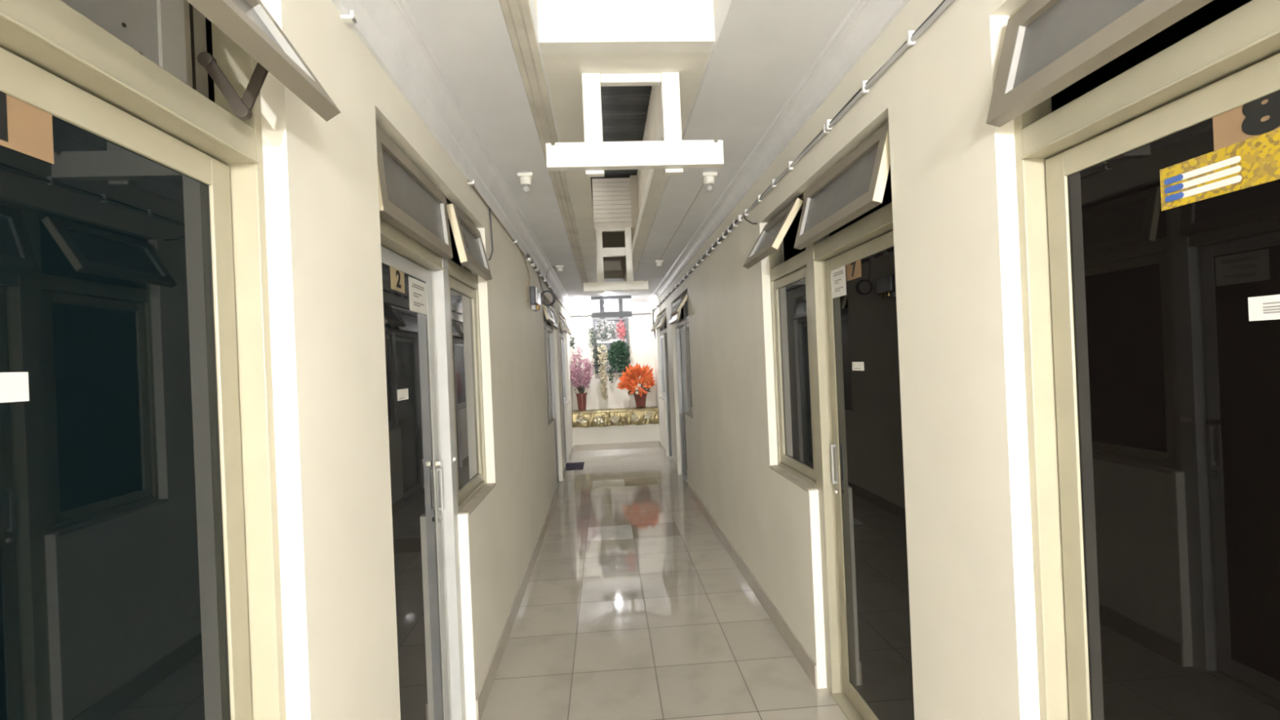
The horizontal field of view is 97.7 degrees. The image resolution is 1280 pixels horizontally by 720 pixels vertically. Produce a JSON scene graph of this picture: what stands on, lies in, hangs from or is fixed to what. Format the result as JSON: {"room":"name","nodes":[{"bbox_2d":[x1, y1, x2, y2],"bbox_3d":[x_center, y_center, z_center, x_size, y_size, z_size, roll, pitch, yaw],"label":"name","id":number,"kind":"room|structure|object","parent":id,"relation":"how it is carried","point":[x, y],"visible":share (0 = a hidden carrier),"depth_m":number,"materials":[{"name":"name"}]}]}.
{"room":"building corridor","nodes":[
{"label":"building corridor","id":0,"kind":"room"},
{"bbox_2d":[205,17,461,266],"bbox_3d":[-1.646,0.258,1.148,1.700,2.620,17.600,-2,0,-4],"label":"wall","id":1,"kind":"structure","parent":0,"point":[455,259],"depth_m":2.05,"materials":[{"name":"grey paint"}]},
{"bbox_2d":[260,0,573,719],"bbox_3d":[-0.737,0.255,1.280,0.130,2.550,17.650,-2,0,-4],"label":"wall","id":2,"kind":"structure","parent":0,"point":[337,577],"depth_m":1.34,"materials":[{"name":"beige paint"}]},
{"bbox_2d":[60,0,208,98],"bbox_3d":[-0.807,-0.654,0.618,0.019,0.430,0.930,-2,0,-4],"label":"board","id":3,"kind":"object","parent":2,"relation":"attached to","point":[170,33],"visible":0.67,"depth_m":0.95,"materials":[{"name":"white"}]},
{"bbox_2d":[0,0,286,719],"bbox_3d":[-0.706,0.412,0.683,0.080,2.230,0.805,-2,0,-4],"label":"door","id":4,"kind":"structure","parent":2,"relation":"in","point":[140,562],"depth_m":0.82,"materials":[{"name":"beige metal"}]},
{"bbox_2d":[0,372,29,402],"bbox_3d":[-0.736,0.032,0.616,0.002,0.035,0.122,-2,0,-4],"label":"sticker","id":5,"kind":"object","parent":4,"relation":"attached to","point":[14,386],"visible":1,"depth_m":0.66,"materials":[{"name":"white paper"}]},
{"bbox_2d":[0,90,53,164],"bbox_3d":[-0.750,-0.287,0.638,0.002,0.069,0.165,-2,0,-4],"label":"number card","id":6,"kind":"object","parent":4,"relation":"attached to","point":[25,128],"visible":1,"depth_m":0.69,"materials":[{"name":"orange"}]},
{"bbox_2d":[186,0,340,121],"bbox_3d":[-0.662,-0.562,0.716,0.218,0.287,0.708,-2,0,-4],"label":"window","id":7,"kind":"structure","parent":4,"relation":"attached to","point":[248,24],"depth_m":0.96,"materials":[{"name":"beige metal"}]},
{"bbox_2d":[340,10,356,23],"bbox_3d":[-0.708,-0.835,1.360,0.030,0.020,0.024,-2,0,-4],"label":"clip","id":8,"kind":"object","parent":2,"relation":"attached to","point":[352,18],"visible":1,"depth_m":1.35,"materials":[{"name":"white plastic"}]},
{"bbox_2d":[379,189,466,719],"bbox_3d":[-0.781,0.418,1.945,0.088,2.230,0.827,-2,0,-4],"label":"door","id":9,"kind":"structure","parent":2,"relation":"in","point":[423,457],"depth_m":2.09,"materials":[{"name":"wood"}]},
{"bbox_2d":[390,266,404,293],"bbox_3d":[-0.831,-0.275,1.919,0.002,0.077,0.128,-2,0,-4],"label":"number card","id":10,"kind":"object","parent":9,"relation":"attached to","point":[397,277],"visible":1,"depth_m":1.91,"materials":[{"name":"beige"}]},
{"bbox_2d":[396,388,408,400],"bbox_3d":[-0.814,0.119,1.923,0.002,0.038,0.102,-2,0,-4],"label":"sticker","id":11,"kind":"object","parent":9,"relation":"attached to","point":[402,394],"visible":1,"depth_m":1.92,"materials":[{"name":"white paper"}]},
{"bbox_2d":[375,123,453,258],"bbox_3d":[-0.796,-0.554,1.921,0.101,0.286,0.730,-2,0,-4],"label":"window","id":12,"kind":"structure","parent":9,"relation":"attached to","point":[409,201],"depth_m":1.85,"materials":[{"name":"beige wood"}]},
{"bbox_2d":[408,275,426,315],"bbox_3d":[-0.841,-0.241,2.122,0.002,0.124,0.196,-2,0,-4],"label":"paper notice","id":13,"kind":"object","parent":9,"relation":"attached to","point":[417,289],"visible":1,"depth_m":2.11,"materials":[{"name":"grey paper"}]},
{"bbox_2d":[330,0,572,315],"bbox_3d":[-0.680,-0.931,1.214,0.075,0.185,17.500,-2,0,-4],"label":"crown molding","id":14,"kind":"structure","parent":2,"relation":"attached to","point":[388,29],"depth_m":2.01,"materials":[{"name":"white paint"}]},
{"bbox_2d":[445,196,495,515],"bbox_3d":[-0.825,-0.016,2.649,0.114,1.357,0.580,-2,0,-4],"label":"window","id":15,"kind":"structure","parent":2,"relation":"in","point":[473,487],"depth_m":2.68,"materials":[{"name":"beige metal"}]},
{"bbox_2d":[445,199,492,280],"bbox_3d":[-0.826,-0.553,2.651,0.134,0.284,0.536,-2,0,-4],"label":"window","id":16,"kind":"structure","parent":15,"relation":"attached to","point":[468,238],"depth_m":2.56,"materials":[{"name":"beige metal"}]},
{"bbox_2d":[467,179,475,185],"bbox_3d":[-0.787,-0.829,2.613,0.030,0.020,0.024,-2,0,-4],"label":"clip","id":17,"kind":"object","parent":2,"relation":"attached to","point":[473,183],"visible":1,"depth_m":2.60,"materials":[{"name":"white plastic"}]},
{"bbox_2d":[488,208,493,260],"bbox_3d":[-0.822,-0.669,2.997,0.020,0.316,0.115,-2,0,19],"label":"cable","id":18,"kind":"object","parent":2,"relation":"hanging from","point":[489,208],"visible":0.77,"depth_m":3.04,"materials":[{"name":"grey plastic"}]},
{"bbox_2d":[466,179,568,314],"bbox_3d":[-1.017,-0.814,6.162,0.011,0.015,7.180,-2,0,-4],"label":"cable","id":19,"kind":"object","parent":2,"relation":"attached to","point":[468,180],"visible":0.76,"depth_m":3.33,"materials":[{"name":"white plastic"}]},
{"bbox_2d":[518,247,529,302],"bbox_3d":[-0.890,-0.643,4.333,0.016,0.366,0.457,-2,0,-4],"label":"cable","id":20,"kind":"object","parent":2,"relation":"attached to","point":[519,247],"visible":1,"depth_m":4.45,"materials":[{"name":"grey plastic"}]},
{"bbox_2d":[475,444,573,719],"bbox_3d":[-0.611,1.473,1.208,0.009,0.105,17.500,-2,0,-4],"label":"baseboard","id":21,"kind":"structure","parent":2,"relation":"attached to","point":[486,685],"depth_m":3.14,"materials":[{"name":"tile"}]},
{"bbox_2d":[529,286,541,311],"bbox_3d":[-0.895,-0.519,4.795,0.062,0.190,0.280,-2,0,-4],"label":"meter box","id":22,"kind":"object","parent":2,"relation":"attached to","point":[535,293],"visible":1,"depth_m":4.67,"materials":[{"name":"grey plastic"}]},
{"bbox_2d":[526,253,558,299],"bbox_3d":[-0.989,-0.819,5.903,0.028,0.052,2.900,-2,0,-4],"label":"cable","id":23,"kind":"object","parent":2,"relation":"attached to","point":[529,260],"visible":0.92,"depth_m":5.25,"materials":[{"name":"grey plastic"}]},
{"bbox_2d":[537,271,555,306],"bbox_3d":[-0.852,-0.654,5.073,0.163,0.336,0.082,-2,0,-4],"label":"cable coil","id":24,"kind":"object","parent":2,"relation":"hanging from","point":[544,291],"visible":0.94,"depth_m":5.07,"materials":[{"name":"grey"}]},
{"bbox_2d":[542,310,554,426],"bbox_3d":[-1.035,-0.002,6.002,0.114,1.357,0.670,-2,0,-4],"label":"window","id":25,"kind":"structure","parent":2,"relation":"in","point":[549,420],"depth_m":6.29,"materials":[{"name":"metal"}]},
{"bbox_2d":[542,297,555,324],"bbox_3d":[-1.024,-0.542,6.005,0.159,0.278,0.626,-2,0,-4],"label":"window","id":26,"kind":"structure","parent":25,"relation":"attached to","point":[546,309],"depth_m":5.94,"materials":[{"name":"beige metal"}]},
{"bbox_2d":[546,319,559,487],"bbox_3d":[-1.083,0.438,6.749,0.088,2.230,0.830,-2,0,-4],"label":"door","id":27,"kind":"structure","parent":2,"relation":"in","point":[552,392],"depth_m":7.14,"materials":[{"name":"metal"}]},
{"bbox_2d":[547,302,558,328],"bbox_3d":[-1.085,-0.536,6.779,0.134,0.284,0.733,-2,0,-4],"label":"window","id":28,"kind":"structure","parent":27,"relation":"attached to","point":[555,325],"depth_m":6.88,"materials":[{"name":"grey glass"}]},
{"bbox_2d":[559,324,566,463],"bbox_3d":[-1.167,0.444,8.086,0.088,2.230,0.810,-2,0,-4],"label":"door","id":29,"kind":"structure","parent":2,"relation":"in","point":[559,324],"depth_m":8.42,"materials":[{"name":"metal"}]},
{"bbox_2d":[559,315,568,333],"bbox_3d":[-1.149,-0.535,8.065,0.168,0.276,0.713,-2,0,-4],"label":"window","id":30,"kind":"structure","parent":29,"relation":"attached to","point":[561,321],"depth_m":7.94,"materials":[{"name":"beige metal"}]},
{"bbox_2d":[560,327,569,404],"bbox_3d":[-1.212,0.010,8.816,0.114,1.357,0.650,-2,0,-4],"label":"window","id":31,"kind":"structure","parent":2,"relation":"in","point":[562,331],"depth_m":9.07,"materials":[{"name":"metal"}]},
{"bbox_2d":[561,317,571,335],"bbox_3d":[-1.189,-0.535,8.820,0.184,0.270,0.606,-2,0,-4],"label":"window","id":32,"kind":"structure","parent":31,"relation":"attached to","point":[564,322],"depth_m":8.75,"materials":[{"name":"beige metal"}]},
{"bbox_2d":[568,306,656,409],"bbox_3d":[-0.483,0.182,10.064,1.746,2.700,0.150,-2,0,-4],"label":"wall","id":33,"kind":"structure","parent":0,"point":[640,335],"depth_m":9.99,"materials":[{"name":"beige paint"}]},
{"bbox_2d":[569,337,575,349],"bbox_3d":[-1.200,-0.299,9.863,0.121,0.220,0.084,-2,0,8],"label":"sprig","id":34,"kind":"object","parent":33,"relation":"attached to","point":[571,343],"visible":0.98,"depth_m":9.86,"materials":[{"name":"grey plant"}]},
{"bbox_2d":[569,313,651,317],"bbox_3d":[-0.519,-0.800,9.971,1.447,0.032,0.018,-2,0,-4],"label":"cable","id":35,"kind":"object","parent":33,"relation":"attached to","point":[634,313],"visible":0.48,"depth_m":9.95,"materials":[{"name":"grey plastic"}]},
{"bbox_2d":[569,301,652,310],"bbox_3d":[-0.525,-0.967,9.946,1.486,0.100,0.090,-2,0,-4],"label":"crown molding","id":36,"kind":"structure","parent":33,"relation":"attached to","point":[637,304],"depth_m":9.95,"materials":[{"name":"white paint"}]},
{"bbox_2d":[592,317,630,373],"bbox_3d":[-0.506,-0.257,9.964,0.625,0.980,0.050,-2,0,-4],"label":"window","id":37,"kind":"structure","parent":33,"relation":"in","point":[613,321],"depth_m":9.96,"materials":[{"name":"grey glass"}]},
{"bbox_2d":[588,328,602,373],"bbox_3d":[-0.773,-0.170,9.889,0.254,0.802,0.099,-2,0,-4],"label":"leaf garland","id":38,"kind":"object","parent":37,"relation":"hanging from","point":[596,358],"visible":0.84,"depth_m":9.89},
{"bbox_2d":[596,344,608,400],"bbox_3d":[-0.655,0.221,9.811,0.182,0.990,0.196,-2,0,-41],"label":"garland","id":39,"kind":"object","parent":37,"relation":"hanging from","point":[603,391],"visible":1,"depth_m":9.79,"materials":[{"name":"brown plant"}]},
{"bbox_2d":[595,320,614,341],"bbox_3d":[-0.618,-0.520,9.900,0.363,0.374,0.098,-2,0,0],"label":"garland","id":40,"kind":"object","parent":37,"relation":"attached to","point":[603,322],"visible":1,"depth_m":9.90,"materials":[{"name":"grey plant"}]},
{"bbox_2d":[596,338,626,356],"bbox_3d":[-0.505,-0.217,9.964,0.535,0.300,0.014,-2,0,-4],"label":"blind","id":41,"kind":"object","parent":37,"relation":"attached to","point":[607,342],"depth_m":9.95,"materials":[{"name":"green plant"}]},
{"bbox_2d":[607,338,630,382],"bbox_3d":[-0.359,0.013,9.905,0.470,0.773,0.146,-2,0,-4],"label":"ivy garland","id":42,"kind":"object","parent":37,"relation":"hanging from","point":[621,363],"visible":0.9,"depth_m":9.90,"materials":[{"name":"green plant"}]},
{"bbox_2d":[615,318,626,339],"bbox_3d":[-0.339,-0.543,9.907,0.165,0.383,0.114,-2,0,-26],"label":"garland","id":43,"kind":"object","parent":37,"relation":"attached to","point":[621,330],"visible":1,"depth_m":9.91,"materials":[{"name":"pink plant"}]},
{"bbox_2d":[594,85,662,279],"bbox_3d":[-0.252,-1.562,4.901,0.715,0.850,6.000,-2,0,-4],"label":"wall","id":44,"kind":"structure","parent":0,"point":[614,267],"depth_m":5.46,"materials":[{"name":"paint"}]},
{"bbox_2d":[498,0,587,287],"bbox_3d":[-0.269,-1.031,0.113,0.085,0.024,15.250,-2,0,-4],"label":"trim","id":45,"kind":"structure","parent":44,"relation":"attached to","point":[517,14],"depth_m":2.12,"materials":[{"name":"white paint"}]},
{"bbox_2d":[590,85,651,210],"bbox_3d":[-0.217,-1.907,4.905,0.655,0.040,6.001,-2,0,-4],"label":"sheet","id":46,"kind":"object","parent":44,"relation":"on","point":[624,108],"visible":0.07,"depth_m":4.37,"materials":[{"name":"grey metal"}]},
{"bbox_2d":[404,0,857,303],"bbox_3d":[0.013,-1.103,1.333,1.746,0.100,17.650,-2,0,-4],"label":"ceiling","id":47,"kind":"structure","parent":0,"point":[762,50],"depth_m":2.22,"materials":[{"name":"white paint"}]},
{"bbox_2d":[516,172,534,192],"bbox_3d":[-0.629,-0.973,3.091,0.084,0.100,0.084,-2,0,-4],"label":"holder","id":48,"kind":"object","parent":47,"relation":"attached to","point":[525,178],"visible":1,"depth_m":3.07,"materials":[{"name":"white plastic"}]},
{"bbox_2d":[520,176,531,186],"bbox_3d":[-0.630,-0.984,3.091,0.064,0.038,0.064,-2,0,-4],"label":"socket","id":49,"kind":"object","parent":48,"relation":"attached to","point":[525,180],"depth_m":3.07,"materials":[{"name":"white plastic"}]},
{"bbox_2d":[555,265,564,271],"bbox_3d":[-0.860,-0.980,6.012,0.084,0.058,0.084,-2,0,-4],"label":"holder","id":50,"kind":"object","parent":47,"relation":"attached to","point":[559,268],"visible":1,"depth_m":5.98,"materials":[{"name":"white plastic"}]},
{"bbox_2d":[556,267,563,271],"bbox_3d":[-0.860,-0.970,6.012,0.064,0.038,0.064,-2,0,-4],"label":"socket","id":51,"kind":"object","parent":50,"relation":"attached to","point":[559,269],"depth_m":5.99,"materials":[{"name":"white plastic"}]},
{"bbox_2d":[604,299,608,306],"bbox_3d":[-0.561,-0.941,9.157,0.074,0.151,0.074,-2,0,-4],"label":"light bulb","id":52,"kind":"object","parent":47,"relation":"attached to","point":[606,304],"visible":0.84,"depth_m":9.13,"materials":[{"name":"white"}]},
{"bbox_2d":[591,295,632,319],"bbox_3d":[-0.457,-0.845,8.990,0.650,0.352,0.085,-2,0,-4],"label":"light","id":53,"kind":"structure","parent":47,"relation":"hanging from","point":[602,314],"depth_m":8.96,"materials":[{"name":"grey paint"}]},
{"bbox_2d":[533,0,719,282],"bbox_3d":[0.056,-1.373,0.135,0.715,0.588,15.250,-2,0,-4],"label":"skylight","id":54,"kind":"object","parent":47,"relation":"attached to","point":[576,37],"visible":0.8,"depth_m":1.96,"materials":[{"name":"beige paint"}]},
{"bbox_2d":[591,175,638,239],"bbox_3d":[-0.245,-1.521,5.707,0.459,0.710,0.070,-2,0,-4],"label":"panel","id":55,"kind":"object","parent":54,"relation":"attached to","point":[615,200],"visible":0.94,"depth_m":5.70,"materials":[{"name":"white wood"}]},
{"bbox_2d":[583,226,648,293],"bbox_3d":[-0.254,-1.010,5.647,0.650,0.654,0.085,-2,0,-4],"label":"light","id":56,"kind":"object","parent":54,"relation":"hanging from","point":[630,286],"visible":1,"depth_m":5.64,"materials":[{"name":"white paint"}]},
{"bbox_2d":[546,71,724,177],"bbox_3d":[-0.024,-0.887,2.089,0.650,0.377,0.085,-2,0,-4],"label":"ceiling beam","id":57,"kind":"structure","parent":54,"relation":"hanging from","point":[673,154],"depth_m":2.06,"materials":[{"name":"white paint"}]},
{"bbox_2d":[654,260,663,266],"bbox_3d":[0.203,-1.025,5.949,0.084,0.058,0.084,-2,0,-4],"label":"holder","id":58,"kind":"object","parent":47,"relation":"attached to","point":[659,263],"visible":1,"depth_m":5.92,"materials":[{"name":"white plastic"}]},
{"bbox_2d":[656,262,662,266],"bbox_3d":[0.204,-1.015,5.949,0.064,0.038,0.064,-2,0,-4],"label":"socket","id":59,"kind":"object","parent":58,"relation":"attached to","point":[658,264],"depth_m":5.92,"materials":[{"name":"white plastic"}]},
{"bbox_2d":[659,183,703,259],"bbox_3d":[0.300,-1.057,4.582,0.005,0.004,2.660,-2,0,-4],"label":"wire","id":60,"kind":"object","parent":47,"relation":"attached to","point":[703,184],"visible":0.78,"depth_m":4.11,"materials":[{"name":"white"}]},
{"bbox_2d":[700,172,717,191],"bbox_3d":[0.397,-1.016,3.216,0.084,0.100,0.084,-2,0,-4],"label":"holder","id":61,"kind":"object","parent":47,"relation":"attached to","point":[708,178],"visible":1,"depth_m":3.19,"materials":[{"name":"white plastic"}]},
{"bbox_2d":[703,176,714,186],"bbox_3d":[0.397,-1.028,3.216,0.064,0.038,0.064,-2,0,-4],"label":"socket","id":62,"kind":"object","parent":61,"relation":"attached to","point":[708,180],"depth_m":3.19,"materials":[{"name":"white plastic"}]},
{"bbox_2d":[480,447,847,719],"bbox_3d":[0.130,1.544,1.254,5.486,0.100,17.800,-2,0,-4],"label":"floor","id":63,"kind":"structure","parent":0,"point":[660,628],"depth_m":3.16,"materials":[{"name":"tile"}]},
{"bbox_2d":[565,462,584,470],"bbox_3d":[-0.954,1.545,8.145,0.270,0.012,0.530,-2,0,-4],"label":"door mat","id":64,"kind":"object","parent":63,"relation":"on","point":[578,465],"visible":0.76,"depth_m":8.12,"materials":[{"name":"black fabric"}]},
{"bbox_2d":[571,410,659,451],"bbox_3d":[-0.423,1.200,9.792,1.486,0.660,0.391,-2,0,-4],"label":"ledge","id":65,"kind":"object","parent":63,"relation":"on","point":[613,437],"visible":0.68,"depth_m":9.60,"materials":[{"name":"beige paint"}]},
{"bbox_2d":[572,406,658,427],"bbox_3d":[-0.427,0.993,9.723,1.479,0.286,0.379,-2,0,-4],"label":"cloth","id":66,"kind":"object","parent":65,"relation":"on","point":[646,415],"visible":1,"depth_m":9.57,"materials":[{"name":"fabric"}]},
{"bbox_2d":[569,346,593,409],"bbox_3d":[-1.009,0.314,9.723,0.419,1.102,0.304,-2,0,-4],"label":"pot","id":67,"kind":"object","parent":66,"relation":"on","point":[580,381],"visible":1,"depth_m":9.69,"materials":[{"name":"ceramic"}]},
{"bbox_2d":[616,362,655,407],"bbox_3d":[-0.071,0.432,9.735,0.705,0.787,0.365,-2,0,-4],"label":"flower pot","id":68,"kind":"object","parent":66,"relation":"on","point":[628,378],"visible":1,"depth_m":9.69,"materials":[{"name":"ceramic"}]},
{"bbox_2d":[591,477,657,488],"bbox_3d":[-0.191,1.516,6.922,0.794,0.001,0.394,-2,0,-4],"label":"floor","id":69,"kind":"structure","parent":63,"relation":"on","point":[618,482],"depth_m":6.91,"materials":[{"name":"beige tile"}]},
{"bbox_2d":[586,522,679,541],"bbox_3d":[-0.065,1.507,4.926,0.794,0.001,0.394,-2,0,-4],"label":"floor","id":70,"kind":"structure","parent":63,"relation":"on","point":[623,531],"depth_m":4.91,"materials":[{"name":"beige tile"}]},
{"bbox_2d":[652,0,1039,719],"bbox_3d":[0.875,0.186,1.382,0.130,2.550,17.650,-2,0,-4],"label":"wall","id":71,"kind":"structure","parent":0,"point":[953,172],"depth_m":1.53,"materials":[{"name":"beige paint"}]},
{"bbox_2d":[652,307,656,339],"bbox_3d":[0.247,-0.601,9.289,0.055,0.502,0.507,-2,0,-4],"label":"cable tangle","id":72,"kind":"object","parent":71,"relation":"attached to","point":[654,309],"visible":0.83,"depth_m":9.45,"materials":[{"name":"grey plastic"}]},
{"bbox_2d":[659,312,666,399],"bbox_3d":[0.373,-0.057,9.017,0.114,1.357,0.650,-2,0,-4],"label":"window","id":73,"kind":"structure","parent":71,"relation":"in","point":[661,329],"depth_m":9.19,"materials":[{"name":"metal"}]},
{"bbox_2d":[650,313,662,331],"bbox_3d":[0.291,-0.603,9.014,0.207,0.260,0.606,-2,0,-4],"label":"window","id":74,"kind":"structure","parent":73,"relation":"attached to","point":[655,325],"depth_m":8.94,"materials":[{"name":"beige metal"}]},
{"bbox_2d":[662,311,672,460],"bbox_3d":[0.461,0.375,8.269,0.080,2.230,0.850,-2,0,-4],"label":"door","id":75,"kind":"structure","parent":71,"relation":"in","point":[664,325],"depth_m":8.62,"materials":[{"name":"metal"}]},
{"bbox_2d":[655,310,666,329],"bbox_3d":[0.348,-0.603,8.239,0.192,0.267,0.753,-2,0,-4],"label":"window","id":76,"kind":"structure","parent":75,"relation":"attached to","point":[663,317],"depth_m":8.16,"materials":[{"name":"beige glass"}]},
{"bbox_2d":[675,305,688,483],"bbox_3d":[0.552,0.368,6.822,0.080,2.230,0.890,-2,0,-4],"label":"door","id":77,"kind":"structure","parent":71,"relation":"in","point":[680,329],"depth_m":7.19,"materials":[{"name":"metal"}]},
{"bbox_2d":[668,297,681,324],"bbox_3d":[0.460,-0.602,6.846,0.142,0.282,0.793,-2,0,-4],"label":"window","id":78,"kind":"structure","parent":77,"relation":"attached to","point":[673,319],"depth_m":6.84,"materials":[{"name":"grey glass"}]},
{"bbox_2d":[684,293,693,418],"bbox_3d":[0.557,-0.070,6.092,0.114,1.357,0.570,-2,0,-4],"label":"window","id":79,"kind":"structure","parent":71,"relation":"in","point":[690,413],"depth_m":6.31,"materials":[{"name":"metal"}]},
{"bbox_2d":[671,292,687,316],"bbox_3d":[0.468,-0.619,6.089,0.221,0.251,0.526,-2,0,-4],"label":"window","id":80,"kind":"structure","parent":79,"relation":"attached to","point":[684,297],"depth_m":5.94,"materials":[{"name":"beige metal"}]},
{"bbox_2d":[659,441,817,688],"bbox_3d":[0.862,1.410,1.301,0.009,0.105,17.500,-2,0,-4],"label":"baseboard","id":81,"kind":"structure","parent":71,"relation":"attached to","point":[809,666],"depth_m":3.32,"materials":[{"name":"tile"}]},
{"bbox_2d":[647,0,909,306],"bbox_3d":[0.720,-1.041,1.302,0.085,0.085,17.500,-2,0,-4],"label":"crown molding","id":82,"kind":"structure","parent":71,"relation":"attached to","point":[866,20],"depth_m":2.26,"materials":[{"name":"white paint"}]},
{"bbox_2d":[768,191,817,492],"bbox_3d":[0.763,-0.084,2.809,0.114,1.357,0.580,-2,0,-4],"label":"window","id":83,"kind":"structure","parent":71,"relation":"in","point":[788,279],"depth_m":2.82,"materials":[{"name":"beige metal"}]},
{"bbox_2d":[743,194,804,269],"bbox_3d":[0.680,-0.630,2.806,0.211,0.258,0.536,-2,0,-4],"label":"window","id":84,"kind":"structure","parent":83,"relation":"attached to","point":[774,232],"depth_m":2.71,"materials":[{"name":"beige metal"}]},
{"bbox_2d":[656,0,953,307],"bbox_3d":[0.791,-0.837,0.770,0.027,0.137,16.431,-2,0,-4],"label":"cable","id":85,"kind":"object","parent":71,"relation":"attached to","point":[912,35],"visible":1,"depth_m":2.01,"materials":[{"name":"grey plastic"}]},
{"bbox_2d":[804,185,914,719],"bbox_3d":[0.849,0.348,2.107,0.080,2.230,0.827,-2,0,-4],"label":"door","id":86,"kind":"structure","parent":71,"relation":"in","point":[857,414],"depth_m":2.18,"materials":[{"name":"beige metal"}]},
{"bbox_2d":[831,265,846,298],"bbox_3d":[0.824,-0.324,2.323,0.002,0.123,0.139,-2,0,-4],"label":"paper notice","id":87,"kind":"object","parent":86,"relation":"attached to","point":[837,276],"visible":1,"depth_m":2.32,"materials":[{"name":"grey paper"}]},
{"bbox_2d":[793,120,890,249],"bbox_3d":[0.758,-0.623,2.079,0.147,0.281,0.730,-2,0,-4],"label":"window","id":88,"kind":"structure","parent":86,"relation":"attached to","point":[855,184],"depth_m":1.97,"materials":[{"name":"beige metal"}]},
{"bbox_2d":[845,259,861,281],"bbox_3d":[0.832,-0.352,2.182,0.002,0.073,0.128,-2,0,-4],"label":"number card","id":89,"kind":"object","parent":86,"relation":"attached to","point":[854,268],"visible":1,"depth_m":2.18,"materials":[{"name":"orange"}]},
{"bbox_2d":[852,361,864,370],"bbox_3d":[0.849,0.024,2.179,0.002,0.034,0.100,-2,0,-4],"label":"sticker","id":90,"kind":"object","parent":86,"relation":"attached to","point":[856,366],"visible":1,"depth_m":2.18,"materials":[{"name":"white paper"}]},
{"bbox_2d":[1009,0,1279,719],"bbox_3d":[0.928,0.343,0.846,0.080,2.230,0.805,-2,0,-4],"label":"door","id":91,"kind":"structure","parent":71,"relation":"in","point":[1153,392],"depth_m":1.00,"materials":[{"name":"beige metal"}]},
{"bbox_2d":[986,0,1213,127],"bbox_3d":[0.836,-0.638,0.871,0.141,0.261,0.708,-2,0,-4],"label":"window","id":92,"kind":"structure","parent":91,"relation":"attached to","point":[1049,46],"depth_m":1.04,"materials":[{"name":"beige metal"}]},
{"bbox_2d":[1160,128,1279,210],"bbox_3d":[0.920,-0.297,0.815,0.002,0.072,0.328,-2,0,-4],"label":"sign","id":93,"kind":"object","parent":91,"relation":"attached to","point":[1255,161],"visible":1,"depth_m":0.88,"materials":[{"name":"yellow paper"}]},
{"bbox_2d":[1212,89,1279,151],"bbox_3d":[0.919,-0.366,0.791,0.002,0.067,0.201,-2,0,-4],"label":"number card","id":94,"kind":"object","parent":91,"relation":"attached to","point":[1260,116],"visible":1,"depth_m":0.84,"materials":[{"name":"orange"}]},
{"bbox_2d":[1248,294,1279,320],"bbox_3d":[0.932,-0.077,0.784,0.002,0.036,0.138,-2,0,-4],"label":"sticker","id":95,"kind":"object","parent":91,"relation":"attached to","point":[1266,307],"visible":1,"depth_m":0.83,"materials":[{"name":"white paper"}]},
{"bbox_2d":[680,0,1252,319],"bbox_3d":[1.790,0.112,1.365,1.700,2.620,17.600,-2,0,-4],"label":"wall","id":96,"kind":"structure","parent":0,"point":[1215,10],"depth_m":2.14,"materials":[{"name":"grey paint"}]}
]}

